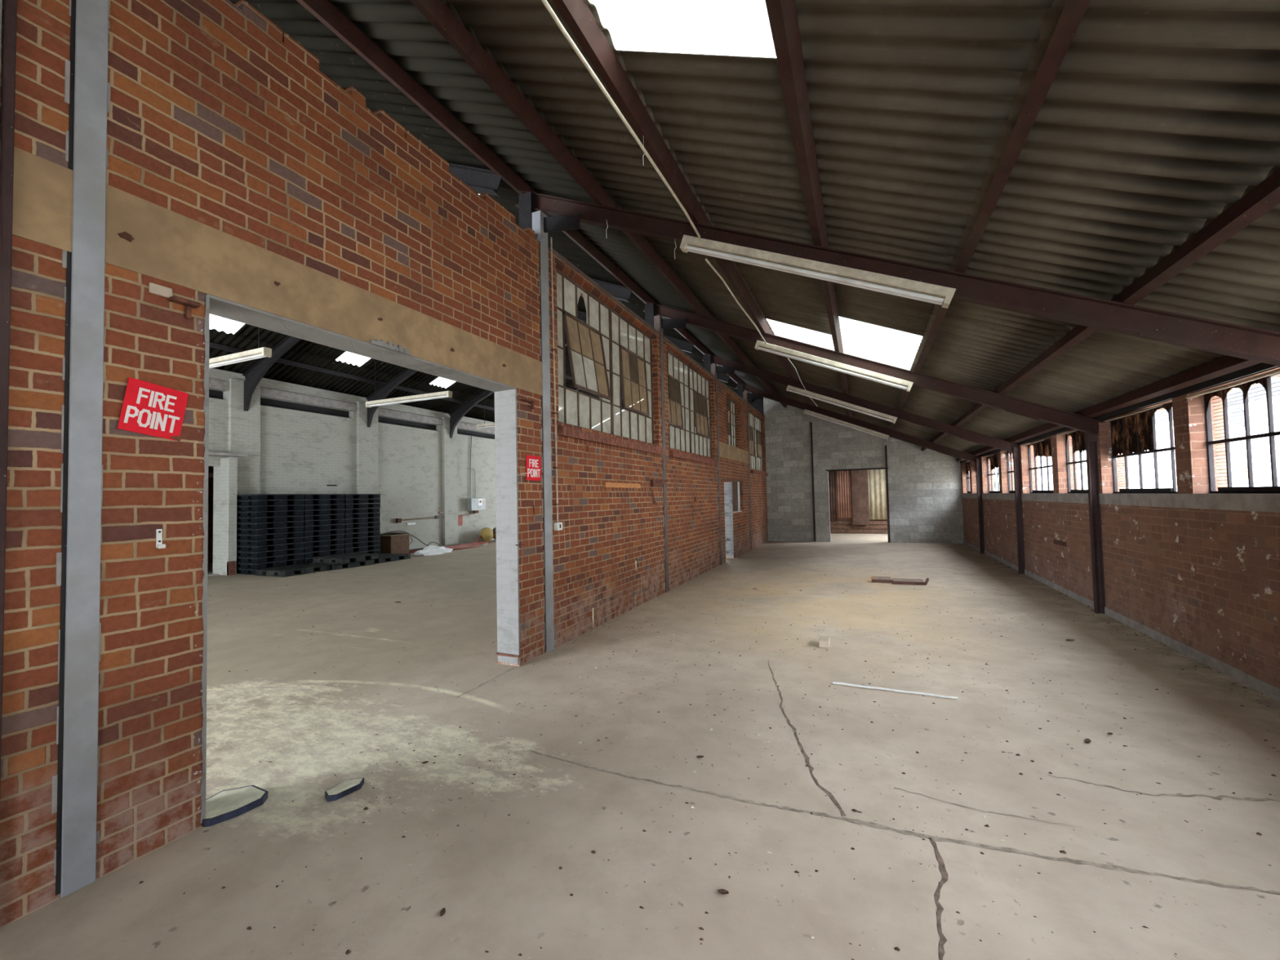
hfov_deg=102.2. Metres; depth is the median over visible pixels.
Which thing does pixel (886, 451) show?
steel post
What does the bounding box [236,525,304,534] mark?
pallet
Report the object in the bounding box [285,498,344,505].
pallet
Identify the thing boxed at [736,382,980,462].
rafter
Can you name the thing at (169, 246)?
lintel
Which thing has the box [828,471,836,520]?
sheet
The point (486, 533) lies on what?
sack
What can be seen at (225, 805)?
slab
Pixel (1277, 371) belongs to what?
curtain rod
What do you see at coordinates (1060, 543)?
air vent
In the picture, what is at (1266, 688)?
trim
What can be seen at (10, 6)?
post
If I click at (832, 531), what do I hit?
board
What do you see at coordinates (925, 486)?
wall
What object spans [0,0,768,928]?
wall
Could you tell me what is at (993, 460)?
curtain
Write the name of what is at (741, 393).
steel column
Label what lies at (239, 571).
pallet
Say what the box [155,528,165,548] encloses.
bracket
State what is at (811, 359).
lamp
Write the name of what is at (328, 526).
pallet
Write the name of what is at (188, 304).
iron lug
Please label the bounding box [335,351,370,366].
roof light
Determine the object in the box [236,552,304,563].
pallet
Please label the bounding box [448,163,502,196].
frame
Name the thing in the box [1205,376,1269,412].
curtain
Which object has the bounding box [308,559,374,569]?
pallet
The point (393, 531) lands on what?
hose
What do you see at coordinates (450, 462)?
trim
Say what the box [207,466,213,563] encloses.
doorway
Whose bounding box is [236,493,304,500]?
pallet
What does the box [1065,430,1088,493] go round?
window
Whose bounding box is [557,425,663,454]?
sill
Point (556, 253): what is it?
trim
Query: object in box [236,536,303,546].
pallet
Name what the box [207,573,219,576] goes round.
trim
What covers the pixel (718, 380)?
trim
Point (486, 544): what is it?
hose
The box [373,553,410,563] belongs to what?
pallet
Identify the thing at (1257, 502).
trim
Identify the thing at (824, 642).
brick
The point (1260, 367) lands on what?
trim
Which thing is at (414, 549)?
hose
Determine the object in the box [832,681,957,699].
tube
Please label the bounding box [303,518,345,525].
pallet
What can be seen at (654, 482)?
iron bracket
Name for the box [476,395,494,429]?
lamp
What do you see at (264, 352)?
lamp
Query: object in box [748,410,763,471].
window
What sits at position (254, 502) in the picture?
pallet
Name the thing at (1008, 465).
window
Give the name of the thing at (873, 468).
trim
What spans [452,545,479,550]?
hose
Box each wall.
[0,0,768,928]
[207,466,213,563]
[208,368,495,573]
[763,397,964,543]
[835,471,887,533]
[960,366,1279,688]
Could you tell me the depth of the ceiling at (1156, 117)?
3.31 m
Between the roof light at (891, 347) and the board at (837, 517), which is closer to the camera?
the roof light at (891, 347)
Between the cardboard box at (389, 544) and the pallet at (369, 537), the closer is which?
the pallet at (369, 537)
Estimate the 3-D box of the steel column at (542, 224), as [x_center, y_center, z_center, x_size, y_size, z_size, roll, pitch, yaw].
[-0.919,-0.665,5.505,0.721,4.950,0.185,-2,-2,23]
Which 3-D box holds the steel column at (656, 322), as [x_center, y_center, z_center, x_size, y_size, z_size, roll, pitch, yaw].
[0.494,-0.582,8.777,0.721,4.950,0.188,-2,-2,23]
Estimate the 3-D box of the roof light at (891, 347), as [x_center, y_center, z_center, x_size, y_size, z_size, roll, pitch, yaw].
[3.346,-1.915,7.304,1.010,0.468,1.930,-2,-2,23]
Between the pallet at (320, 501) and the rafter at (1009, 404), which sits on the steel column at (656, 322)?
the rafter at (1009, 404)
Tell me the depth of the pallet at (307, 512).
13.54 m
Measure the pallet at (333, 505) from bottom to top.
0.130 m
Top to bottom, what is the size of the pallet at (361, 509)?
0.130 m
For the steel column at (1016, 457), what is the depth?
9.87 m
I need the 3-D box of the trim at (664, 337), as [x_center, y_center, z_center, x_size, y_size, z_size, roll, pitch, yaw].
[1.038,-2.437,10.575,0.140,0.040,3.400,-2,-2,23]
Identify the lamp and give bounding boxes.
[208,327,271,368]
[365,359,452,407]
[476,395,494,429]
[680,234,955,308]
[754,340,913,391]
[786,385,897,423]
[803,408,888,439]
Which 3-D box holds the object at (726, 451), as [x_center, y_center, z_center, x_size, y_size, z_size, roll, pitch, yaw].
[2.434,-0.697,13.861,0.270,0.370,3.380,-2,-2,23]
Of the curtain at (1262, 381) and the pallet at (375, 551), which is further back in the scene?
the pallet at (375, 551)
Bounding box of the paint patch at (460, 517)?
[457,515,462,525]
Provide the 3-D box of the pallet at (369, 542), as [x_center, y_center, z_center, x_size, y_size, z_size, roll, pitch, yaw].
[-8.241,1.819,14.732,1.000,0.130,1.100,-2,-2,23]
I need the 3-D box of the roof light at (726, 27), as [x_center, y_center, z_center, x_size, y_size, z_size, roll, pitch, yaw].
[0.191,-2.445,2.647,1.020,0.473,0.655,-2,-2,23]
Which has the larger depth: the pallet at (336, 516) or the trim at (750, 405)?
the trim at (750, 405)
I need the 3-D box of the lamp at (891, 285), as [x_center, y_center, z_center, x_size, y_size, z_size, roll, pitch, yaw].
[1.401,-1.803,4.397,2.186,1.011,0.118,-2,-2,23]
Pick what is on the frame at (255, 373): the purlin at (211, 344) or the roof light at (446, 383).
the purlin at (211, 344)
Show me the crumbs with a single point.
(897, 948)
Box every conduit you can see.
[541,0,700,237]
[550,237,559,522]
[705,258,767,344]
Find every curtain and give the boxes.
[966,462,969,474]
[986,454,998,470]
[1028,439,1051,459]
[1066,431,1085,453]
[1111,404,1172,455]
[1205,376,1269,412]
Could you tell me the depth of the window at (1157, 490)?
5.58 m
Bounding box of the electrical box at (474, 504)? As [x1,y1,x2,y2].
[466,497,485,513]
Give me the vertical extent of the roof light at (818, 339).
0.464 m
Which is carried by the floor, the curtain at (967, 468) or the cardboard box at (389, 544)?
the cardboard box at (389, 544)
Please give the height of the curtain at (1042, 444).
0.351 m
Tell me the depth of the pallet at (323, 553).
13.50 m
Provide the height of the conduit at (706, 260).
0.110 m
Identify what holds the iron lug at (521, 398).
attached to the wall at (219, 118)
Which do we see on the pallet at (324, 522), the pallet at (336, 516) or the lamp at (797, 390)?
the pallet at (336, 516)
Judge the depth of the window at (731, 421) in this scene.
14.19 m
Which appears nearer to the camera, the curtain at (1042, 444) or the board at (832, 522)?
the curtain at (1042, 444)
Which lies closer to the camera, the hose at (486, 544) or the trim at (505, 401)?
the trim at (505, 401)
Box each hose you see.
[380,530,427,546]
[380,533,405,535]
[382,532,412,545]
[408,541,491,553]
[408,542,474,551]
[444,535,481,546]
[448,542,485,548]
[452,542,487,548]
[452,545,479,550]
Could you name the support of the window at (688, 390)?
in the wall at (219, 118)
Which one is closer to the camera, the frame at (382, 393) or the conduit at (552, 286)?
the conduit at (552, 286)
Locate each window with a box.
[556,268,653,444]
[666,349,711,457]
[726,397,736,447]
[732,481,742,512]
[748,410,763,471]
[966,462,970,493]
[986,453,999,493]
[1006,451,1014,493]
[1027,438,1053,493]
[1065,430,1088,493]
[1110,402,1177,493]
[1204,372,1279,493]
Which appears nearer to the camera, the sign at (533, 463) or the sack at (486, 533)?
the sign at (533, 463)
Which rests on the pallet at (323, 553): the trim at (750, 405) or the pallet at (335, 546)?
the pallet at (335, 546)
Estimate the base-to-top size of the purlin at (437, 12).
0.142 m
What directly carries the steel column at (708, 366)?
on the floor
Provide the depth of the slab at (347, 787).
2.85 m
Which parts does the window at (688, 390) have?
opening sash, opening sash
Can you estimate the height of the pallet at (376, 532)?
0.130 m
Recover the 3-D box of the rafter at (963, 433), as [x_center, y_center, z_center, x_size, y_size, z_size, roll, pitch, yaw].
[4.401,-1.771,11.161,6.266,2.761,0.108,-2,-2,23]
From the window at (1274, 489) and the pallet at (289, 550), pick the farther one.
the pallet at (289, 550)
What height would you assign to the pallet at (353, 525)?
0.130 m
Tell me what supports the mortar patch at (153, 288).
attached to the wall at (219, 118)
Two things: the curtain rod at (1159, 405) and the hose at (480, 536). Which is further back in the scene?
the hose at (480, 536)
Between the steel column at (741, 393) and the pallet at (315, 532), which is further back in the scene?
the steel column at (741, 393)
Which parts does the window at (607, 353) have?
opening sash, opening sash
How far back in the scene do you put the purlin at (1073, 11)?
2.44 m
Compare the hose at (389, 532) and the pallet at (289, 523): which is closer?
the pallet at (289, 523)
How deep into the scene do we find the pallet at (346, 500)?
14.52 m
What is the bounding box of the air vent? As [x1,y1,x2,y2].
[1053,539,1066,546]
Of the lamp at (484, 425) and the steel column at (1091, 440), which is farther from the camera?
the lamp at (484, 425)
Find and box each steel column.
[51,0,111,897]
[518,191,580,653]
[644,302,686,592]
[703,354,734,564]
[737,383,762,549]
[975,457,984,553]
[1012,446,1025,573]
[1084,431,1105,613]
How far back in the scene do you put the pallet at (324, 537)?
13.49 m
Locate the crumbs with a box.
[138,546,1275,959]
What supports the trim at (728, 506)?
attached to the wall at (219, 118)
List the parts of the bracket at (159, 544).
plate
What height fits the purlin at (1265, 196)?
0.142 m
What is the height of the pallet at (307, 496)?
0.130 m
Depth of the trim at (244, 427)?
12.68 m
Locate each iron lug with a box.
[167,295,200,319]
[516,396,534,408]
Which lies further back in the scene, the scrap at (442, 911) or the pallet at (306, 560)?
the pallet at (306, 560)
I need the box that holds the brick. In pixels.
[818,635,830,648]
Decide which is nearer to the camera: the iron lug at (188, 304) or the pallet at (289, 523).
the iron lug at (188, 304)
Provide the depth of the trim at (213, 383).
14.90 m
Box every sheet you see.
[413,545,453,555]
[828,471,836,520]
[835,470,852,518]
[867,469,887,519]
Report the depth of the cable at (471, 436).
20.03 m
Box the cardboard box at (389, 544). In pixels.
[379,533,410,554]
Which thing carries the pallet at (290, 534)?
on the pallet at (289, 540)
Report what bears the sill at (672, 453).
attached to the wall at (219, 118)
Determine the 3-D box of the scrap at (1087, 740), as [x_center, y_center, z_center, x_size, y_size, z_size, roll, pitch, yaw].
[2.823,1.644,3.253,0.032,0.009,0.059,-2,-2,23]
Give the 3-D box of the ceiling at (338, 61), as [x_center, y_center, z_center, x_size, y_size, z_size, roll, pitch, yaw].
[-4.386,-3.903,12.727,11.140,2.609,28.300,-2,-2,23]
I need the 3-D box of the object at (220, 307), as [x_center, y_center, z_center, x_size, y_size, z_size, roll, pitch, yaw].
[-1.857,-0.926,3.932,0.266,0.015,2.606,-2,-2,23]
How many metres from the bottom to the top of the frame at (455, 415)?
3.187 m
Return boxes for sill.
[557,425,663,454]
[668,449,718,465]
[750,469,768,475]
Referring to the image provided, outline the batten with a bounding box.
[604,482,640,488]
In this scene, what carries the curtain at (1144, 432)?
hanging from the window at (1157, 490)
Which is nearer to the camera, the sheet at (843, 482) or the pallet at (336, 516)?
the pallet at (336, 516)
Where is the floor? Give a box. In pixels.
[0,533,1279,959]
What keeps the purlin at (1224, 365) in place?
on the rafter
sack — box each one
[478,527,493,542]
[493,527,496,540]
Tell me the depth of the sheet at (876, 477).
20.18 m
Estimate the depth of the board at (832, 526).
20.47 m
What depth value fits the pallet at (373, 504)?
14.53 m
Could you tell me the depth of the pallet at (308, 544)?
13.49 m
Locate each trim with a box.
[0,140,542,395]
[200,295,209,822]
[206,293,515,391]
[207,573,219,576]
[208,377,494,433]
[208,389,494,439]
[208,451,248,457]
[219,457,237,575]
[227,377,260,511]
[356,401,377,503]
[369,339,410,355]
[441,417,457,545]
[494,388,519,655]
[497,655,519,664]
[548,247,660,335]
[662,336,715,378]
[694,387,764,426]
[717,378,746,403]
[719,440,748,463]
[722,478,742,481]
[724,481,733,555]
[725,555,733,558]
[747,403,764,417]
[826,467,888,471]
[826,471,831,542]
[960,362,1279,463]
[961,493,1279,512]
[963,540,1279,701]
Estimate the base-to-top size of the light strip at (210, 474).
0.130 m
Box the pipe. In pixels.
[395,512,475,522]
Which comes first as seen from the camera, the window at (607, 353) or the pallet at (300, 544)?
the window at (607, 353)
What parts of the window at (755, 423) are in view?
opening sash, opening sash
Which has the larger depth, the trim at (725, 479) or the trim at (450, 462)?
the trim at (450, 462)
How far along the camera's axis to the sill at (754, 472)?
16.45 m
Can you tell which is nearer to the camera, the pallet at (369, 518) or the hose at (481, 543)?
the pallet at (369, 518)
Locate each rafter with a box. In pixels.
[515,190,1279,366]
[642,301,1103,435]
[702,352,1019,453]
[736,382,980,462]
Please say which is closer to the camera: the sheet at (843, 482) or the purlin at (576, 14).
the purlin at (576, 14)
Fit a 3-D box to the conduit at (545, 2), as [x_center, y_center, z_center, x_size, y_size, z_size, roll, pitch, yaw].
[-0.568,-2.284,2.183,0.045,0.062,5.451,-2,-2,24]
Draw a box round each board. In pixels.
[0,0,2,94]
[830,520,887,524]
[830,524,887,528]
[830,528,887,533]
[836,516,887,519]
[871,576,928,585]
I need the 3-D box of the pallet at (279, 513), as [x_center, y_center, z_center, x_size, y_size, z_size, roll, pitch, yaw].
[-9.147,0.826,12.706,1.000,0.130,1.100,-2,-2,24]
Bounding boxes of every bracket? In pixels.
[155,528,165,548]
[650,479,668,487]
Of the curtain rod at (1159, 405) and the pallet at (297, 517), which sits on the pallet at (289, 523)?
the pallet at (297, 517)
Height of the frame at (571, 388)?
3.187 m
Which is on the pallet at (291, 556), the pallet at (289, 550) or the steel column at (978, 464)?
the pallet at (289, 550)
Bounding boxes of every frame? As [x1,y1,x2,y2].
[242,278,631,411]
[365,310,693,427]
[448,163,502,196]
[448,337,729,438]
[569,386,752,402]
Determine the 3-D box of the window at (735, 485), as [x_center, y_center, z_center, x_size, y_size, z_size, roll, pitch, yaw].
[2.593,0.448,13.927,0.050,0.840,1.200,-2,-2,23]
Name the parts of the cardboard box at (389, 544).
lid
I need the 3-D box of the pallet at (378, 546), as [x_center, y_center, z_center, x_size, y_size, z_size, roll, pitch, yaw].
[-8.235,1.953,14.732,1.000,0.130,1.100,-2,-2,23]
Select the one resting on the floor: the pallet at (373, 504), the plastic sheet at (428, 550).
the plastic sheet at (428, 550)
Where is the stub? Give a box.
[117,231,133,242]
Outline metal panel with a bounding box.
[850,469,869,524]
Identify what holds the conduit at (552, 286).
attached to the wall at (219, 118)
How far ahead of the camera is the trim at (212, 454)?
12.15 m
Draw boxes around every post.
[0,0,17,792]
[809,422,815,542]
[884,445,890,542]
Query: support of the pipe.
attached to the wall at (302, 452)
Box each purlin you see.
[208,342,494,410]
[296,0,751,393]
[409,0,786,408]
[551,0,817,417]
[565,373,622,399]
[764,0,852,428]
[885,0,1090,438]
[920,168,1279,451]
[955,355,1261,462]
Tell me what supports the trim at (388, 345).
attached to the wall at (219, 118)
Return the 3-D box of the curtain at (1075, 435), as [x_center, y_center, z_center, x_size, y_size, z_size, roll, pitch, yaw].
[6.302,-0.523,7.340,0.003,0.415,1.285,-2,-2,23]
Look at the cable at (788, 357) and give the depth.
9.20 m
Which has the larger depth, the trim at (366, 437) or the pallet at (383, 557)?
the trim at (366, 437)
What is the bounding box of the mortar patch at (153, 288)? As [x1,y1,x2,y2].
[148,282,172,297]
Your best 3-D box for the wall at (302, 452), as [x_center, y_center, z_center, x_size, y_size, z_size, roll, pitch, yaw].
[-9.031,-0.133,14.801,0.280,4.880,28.000,-2,-2,23]
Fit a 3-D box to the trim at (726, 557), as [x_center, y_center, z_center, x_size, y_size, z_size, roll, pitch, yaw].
[2.293,1.984,13.299,0.253,0.060,0.022,-2,-2,23]
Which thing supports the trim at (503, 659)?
attached to the wall at (219, 118)
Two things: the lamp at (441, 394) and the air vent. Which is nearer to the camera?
the air vent
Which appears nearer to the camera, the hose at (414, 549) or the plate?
the plate
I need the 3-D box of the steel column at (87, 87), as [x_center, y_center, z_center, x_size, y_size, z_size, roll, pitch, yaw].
[-2.471,-0.719,2.276,0.112,4.900,0.147,-2,-2,23]
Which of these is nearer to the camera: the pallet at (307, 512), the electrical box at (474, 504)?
the pallet at (307, 512)
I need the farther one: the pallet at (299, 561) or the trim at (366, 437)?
the trim at (366, 437)
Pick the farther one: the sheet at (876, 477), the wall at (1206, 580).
the sheet at (876, 477)
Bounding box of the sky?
[1036,376,1279,491]
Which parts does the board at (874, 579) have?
rail, rail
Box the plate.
[226,560,235,575]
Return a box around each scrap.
[440,907,445,916]
[717,888,728,893]
[1084,737,1090,742]
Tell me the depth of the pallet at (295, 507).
12.41 m
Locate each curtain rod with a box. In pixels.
[1105,404,1162,422]
[1185,368,1279,398]
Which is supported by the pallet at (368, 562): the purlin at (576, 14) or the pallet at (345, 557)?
the pallet at (345, 557)
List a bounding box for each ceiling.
[208,0,745,422]
[329,0,1279,457]
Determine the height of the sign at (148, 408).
0.282 m
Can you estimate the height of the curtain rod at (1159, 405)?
0.020 m
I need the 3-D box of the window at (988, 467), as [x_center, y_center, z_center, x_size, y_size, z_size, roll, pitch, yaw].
[8.424,-0.147,12.189,0.079,0.920,1.695,-2,-2,23]
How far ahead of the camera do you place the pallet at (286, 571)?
11.97 m
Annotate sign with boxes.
[116,377,188,441]
[525,455,541,480]
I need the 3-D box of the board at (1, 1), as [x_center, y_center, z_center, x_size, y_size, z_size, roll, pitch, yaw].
[-2.563,-0.459,1.913,0.011,4.360,0.218,-2,-2,23]
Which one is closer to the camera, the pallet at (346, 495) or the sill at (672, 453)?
the sill at (672, 453)
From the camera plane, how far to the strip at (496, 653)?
5.02 m
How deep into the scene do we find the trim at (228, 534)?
12.17 m
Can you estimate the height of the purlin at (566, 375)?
0.100 m
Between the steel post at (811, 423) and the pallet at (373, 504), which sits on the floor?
the steel post at (811, 423)
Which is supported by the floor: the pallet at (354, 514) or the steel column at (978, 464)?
the steel column at (978, 464)
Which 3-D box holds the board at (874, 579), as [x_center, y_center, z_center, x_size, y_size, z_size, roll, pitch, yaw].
[4.676,1.778,9.277,0.945,0.089,0.680,-2,-2,23]
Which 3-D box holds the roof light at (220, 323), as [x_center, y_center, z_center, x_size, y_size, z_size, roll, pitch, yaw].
[-8.959,-3.423,11.138,0.670,0.324,0.720,-2,-2,23]
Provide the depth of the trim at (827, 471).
17.30 m
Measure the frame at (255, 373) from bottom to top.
3.187 m
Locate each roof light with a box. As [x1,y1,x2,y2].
[209,314,244,333]
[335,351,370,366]
[430,377,455,388]
[588,0,776,57]
[768,319,834,351]
[839,316,922,370]
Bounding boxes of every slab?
[201,785,267,826]
[324,777,364,801]
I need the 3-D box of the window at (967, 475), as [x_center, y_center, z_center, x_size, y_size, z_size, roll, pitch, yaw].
[9.652,-0.075,15.031,0.079,0.920,1.160,-2,-2,23]
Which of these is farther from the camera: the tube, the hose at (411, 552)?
the hose at (411, 552)
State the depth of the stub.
2.39 m
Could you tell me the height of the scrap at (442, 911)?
0.008 m
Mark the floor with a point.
(500, 885)
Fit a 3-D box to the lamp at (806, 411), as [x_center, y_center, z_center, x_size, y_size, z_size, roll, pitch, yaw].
[5.689,-1.550,14.323,2.186,1.011,0.118,-2,-2,23]
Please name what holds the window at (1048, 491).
in the wall at (1206, 580)
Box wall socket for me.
[554,522,562,530]
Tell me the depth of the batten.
7.15 m
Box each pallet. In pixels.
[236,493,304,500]
[236,499,304,506]
[236,504,304,511]
[236,510,303,517]
[236,515,304,522]
[236,520,303,528]
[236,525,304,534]
[236,531,303,540]
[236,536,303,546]
[236,542,304,551]
[236,547,303,557]
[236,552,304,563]
[236,558,303,568]
[236,563,304,574]
[255,564,329,577]
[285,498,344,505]
[302,493,344,499]
[302,533,344,542]
[303,508,345,515]
[303,513,344,520]
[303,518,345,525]
[303,528,345,536]
[303,538,345,546]
[303,543,344,552]
[303,548,344,557]
[303,553,343,563]
[304,503,345,510]
[304,523,345,531]
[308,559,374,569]
[312,552,378,564]
[325,498,380,504]
[330,507,380,513]
[341,521,380,528]
[342,526,380,533]
[343,530,380,537]
[344,493,380,498]
[344,502,380,508]
[344,512,380,518]
[344,516,380,523]
[344,535,380,542]
[344,540,380,548]
[344,544,380,553]
[346,549,380,554]
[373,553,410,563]
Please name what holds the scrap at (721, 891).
on the floor
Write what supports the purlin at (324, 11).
attached to the wall
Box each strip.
[208,472,213,477]
[495,652,520,657]
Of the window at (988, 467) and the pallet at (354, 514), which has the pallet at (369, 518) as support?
the pallet at (354, 514)
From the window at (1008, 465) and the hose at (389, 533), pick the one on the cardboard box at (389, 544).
the hose at (389, 533)
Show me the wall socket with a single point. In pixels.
(557, 526)
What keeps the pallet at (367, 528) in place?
on the pallet at (376, 532)
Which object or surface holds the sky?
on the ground
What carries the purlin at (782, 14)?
on the rafter at (1252, 344)
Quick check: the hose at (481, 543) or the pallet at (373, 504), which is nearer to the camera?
the pallet at (373, 504)
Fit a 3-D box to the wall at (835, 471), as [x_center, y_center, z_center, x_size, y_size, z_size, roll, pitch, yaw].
[8.854,0.527,20.623,6.100,3.200,0.200,-2,-2,23]
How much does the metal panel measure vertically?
2.330 m
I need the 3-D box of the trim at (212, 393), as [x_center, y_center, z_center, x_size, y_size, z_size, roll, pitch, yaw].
[-7.935,-1.903,17.696,0.040,0.230,16.300,-2,-2,23]
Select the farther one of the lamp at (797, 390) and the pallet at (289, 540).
the pallet at (289, 540)
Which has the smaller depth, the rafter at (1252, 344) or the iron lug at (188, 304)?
the iron lug at (188, 304)
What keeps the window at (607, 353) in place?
in the wall at (219, 118)
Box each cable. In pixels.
[469,435,471,497]
[787,357,808,395]

